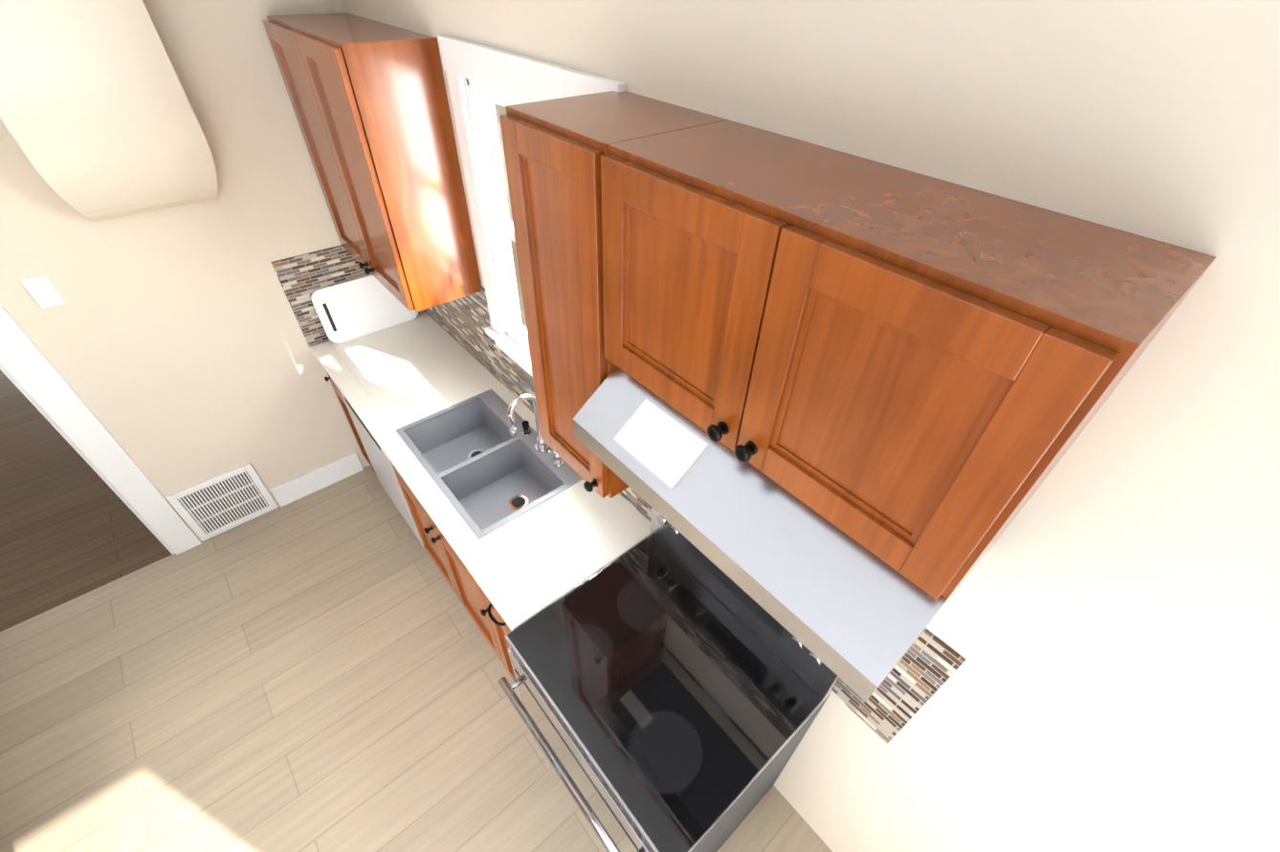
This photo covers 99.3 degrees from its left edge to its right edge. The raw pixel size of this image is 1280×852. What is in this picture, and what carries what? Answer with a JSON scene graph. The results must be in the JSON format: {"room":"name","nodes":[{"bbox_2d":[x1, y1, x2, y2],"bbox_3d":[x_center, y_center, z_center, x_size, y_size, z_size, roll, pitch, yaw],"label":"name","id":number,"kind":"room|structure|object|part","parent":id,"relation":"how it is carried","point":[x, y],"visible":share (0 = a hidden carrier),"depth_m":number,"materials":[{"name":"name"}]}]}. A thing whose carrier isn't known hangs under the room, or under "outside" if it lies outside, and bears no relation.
{"room":"kitchen","nodes":[
{"label":"kitchen","id":0,"kind":"room"},
{"bbox_2d":[0,0,217,220],"bbox_3d":[-1.858,-1.261,1.737,0.500,1.153,0.150,-29,50,-30],"label":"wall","id":1,"kind":"structure","parent":0,"point":[98,117],"depth_m":1.83,"materials":[{"name":"paint"}]},
{"bbox_2d":[0,0,369,554],"bbox_3d":[-2.495,-0.445,2.067,3.297,2.845,0.244,-29,50,-30],"label":"wall","id":2,"kind":"structure","parent":0,"point":[153,363],"depth_m":2.35,"materials":[{"name":"paint"}]},
{"bbox_2d":[19,275,65,308],"bbox_3d":[-2.276,-0.508,2.074,0.072,0.120,0.016,-29,50,-30],"label":"switch plate","id":3,"kind":"object","parent":2,"relation":"attached to","point":[43,293],"visible":1,"depth_m":2.07,"materials":[{"name":"white plastic"}]},
{"bbox_3d":[-2.854,0.012,2.075,1.095,2.135,0.244,-29,50,-30],"label":"door trim casing","id":4,"kind":"part","parent":2,"relation":"part of","materials":[{"name":"beige paint"}]},
{"bbox_2d":[165,463,278,541],"bbox_3d":[-2.257,0.418,2.966,0.385,0.365,0.014,-29,50,-30],"label":"air vent","id":5,"kind":"object","parent":2,"relation":"in","point":[209,509],"visible":1,"depth_m":2.96,"materials":[{"name":"white metal"}]},
{"bbox_2d":[269,452,363,507],"bbox_3d":[-1.924,0.317,3.262,0.480,0.150,0.016,-29,50,-30],"label":"baseboard","id":6,"kind":"structure","parent":2,"relation":"attached to","point":[312,481],"depth_m":3.25,"materials":[{"name":"white wood"}]},
{"bbox_2d":[270,244,371,347],"bbox_3d":[-1.479,-0.714,2.825,0.617,0.462,0.008,-29,50,-30],"label":"tile backsplash","id":7,"kind":"structure","parent":2,"relation":"attached to","point":[302,278],"depth_m":2.68,"materials":[{"name":"tile"}]},
{"bbox_2d":[0,370,832,851],"bbox_3d":[-4.145,0.508,3.113,7.500,0.060,11.050,-29,50,-30],"label":"floor","id":8,"kind":"structure","parent":0,"point":[321,671],"depth_m":2.41,"materials":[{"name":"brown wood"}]},
{"bbox_2d":[317,358,368,463],"bbox_3d":[-1.400,-0.114,3.223,0.595,0.875,0.286,-29,50,-30],"label":"base cabinet","id":9,"kind":"object","parent":8,"relation":"on","point":[326,379],"depth_m":3.04,"materials":[{"name":"brown wood"}]},
{"bbox_2d":[326,374,513,569],"bbox_3d":[-1.106,0.121,2.973,0.595,0.875,0.727,-29,50,-30],"label":"base cabinet","id":10,"kind":"object","parent":8,"relation":"on","point":[452,432],"depth_m":2.58,"materials":[{"name":"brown wood"}]},
{"bbox_2d":[310,309,650,632],"bbox_3d":[-0.825,-0.001,2.434,0.615,0.040,2.025,-29,50,-30],"label":"countertop","id":11,"kind":"structure","parent":10,"relation":"on","point":[403,371],"depth_m":2.14,"materials":[{"name":"white stone"}]},
{"bbox_2d":[402,397,479,435],"bbox_3d":[-0.894,0.006,2.514,0.369,0.171,0.004,-29,50,-30],"label":"sink","id":12,"kind":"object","parent":11,"relation":"in","point":[421,424],"depth_m":2.46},
{"bbox_2d":[437,435,525,500],"bbox_3d":[-0.667,0.188,2.320,0.369,0.171,0.024,-29,50,-30],"label":"divider","id":13,"kind":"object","parent":11,"relation":"in","point":[498,461],"depth_m":2.31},
{"bbox_2d":[479,397,563,492],"bbox_3d":[-0.528,0.111,2.412,0.003,0.171,0.696,-29,50,-30],"label":"sink","id":14,"kind":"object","parent":11,"relation":"in","point":[501,430],"depth_m":2.37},
{"bbox_2d":[479,481,567,534],"bbox_3d":[-0.439,0.370,2.127,0.369,0.171,0.003,-29,50,-30],"label":"sink","id":15,"kind":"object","parent":11,"relation":"in","point":[524,507],"depth_m":2.08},
{"bbox_2d":[463,569,515,681],"bbox_3d":[-0.294,0.768,2.283,0.591,0.875,0.365,-29,50,-30],"label":"base cabinet","id":16,"kind":"object","parent":8,"relation":"on","point":[496,630],"depth_m":2.20,"materials":[{"name":"brown wood"}]},
{"bbox_2d":[498,507,839,851],"bbox_3d":[0.032,0.970,1.834,0.712,1.190,0.758,-29,50,-30],"label":"range","id":17,"kind":"object","parent":8,"relation":"on","point":[673,685],"visible":0.94,"depth_m":1.59,"materials":[{"name":"black glass"}]},
{"bbox_2d":[402,431,483,534],"bbox_3d":[-0.805,0.264,2.229,0.003,0.171,0.696,-29,50,-30],"label":"sink","id":18,"kind":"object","parent":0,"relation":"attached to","point":[464,512],"depth_m":2.17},
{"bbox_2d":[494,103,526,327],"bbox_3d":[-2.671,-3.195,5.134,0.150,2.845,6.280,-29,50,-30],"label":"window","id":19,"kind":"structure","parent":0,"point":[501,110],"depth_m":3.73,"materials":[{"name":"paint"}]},
{"bbox_2d":[341,0,1279,851],"bbox_3d":[0.049,-0.039,1.721,0.120,2.845,4.320,-29,50,-30],"label":"wall","id":20,"kind":"structure","parent":0,"point":[1105,624],"depth_m":0.85,"materials":[{"name":"paint"}]},
{"bbox_2d":[262,12,481,311],"bbox_3d":[-1.068,-1.057,2.189,0.351,0.895,0.819,-29,50,-30],"label":"upper cabinet","id":21,"kind":"object","parent":20,"relation":"attached to","point":[368,98],"visible":1,"depth_m":1.95,"materials":[{"name":"brown wood"}]},
{"bbox_3d":[-0.329,-0.575,1.847,0.120,1.145,0.910,-29,50,-30],"label":"window frame","id":22,"kind":"part","parent":20,"relation":"part of","materials":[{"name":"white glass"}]},
{"bbox_2d":[499,90,728,498],"bbox_3d":[-0.083,-0.270,1.351,0.351,0.895,0.327,-29,50,-30],"label":"upper cabinet","id":23,"kind":"object","parent":20,"relation":"attached to","point":[555,149],"visible":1,"depth_m":1.13,"materials":[{"name":"brown wood"}]},
{"bbox_2d":[423,286,966,744],"bbox_3d":[-0.278,-0.086,2.150,0.008,0.494,2.970,-29,50,-30],"label":"tile backsplash","id":24,"kind":"structure","parent":20,"relation":"attached to","point":[919,674],"depth_m":1.51,"materials":[{"name":"tile"}]},
{"bbox_2d":[600,119,1215,599],"bbox_3d":[0.279,-0.163,0.890,0.351,0.420,0.760,-29,50,-30],"label":"upper cabinet","id":25,"kind":"object","parent":20,"relation":"attached to","point":[913,378],"visible":1,"depth_m":0.71,"materials":[{"name":"brown wood"}]},
{"bbox_2d":[572,366,1027,702],"bbox_3d":[0.248,0.075,1.076,0.397,0.178,0.758,-29,50,-30],"label":"range hood","id":26,"kind":"object","parent":25,"relation":"attached to","point":[856,617],"visible":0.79,"depth_m":0.94,"materials":[{"name":"silver metal"}]}
]}

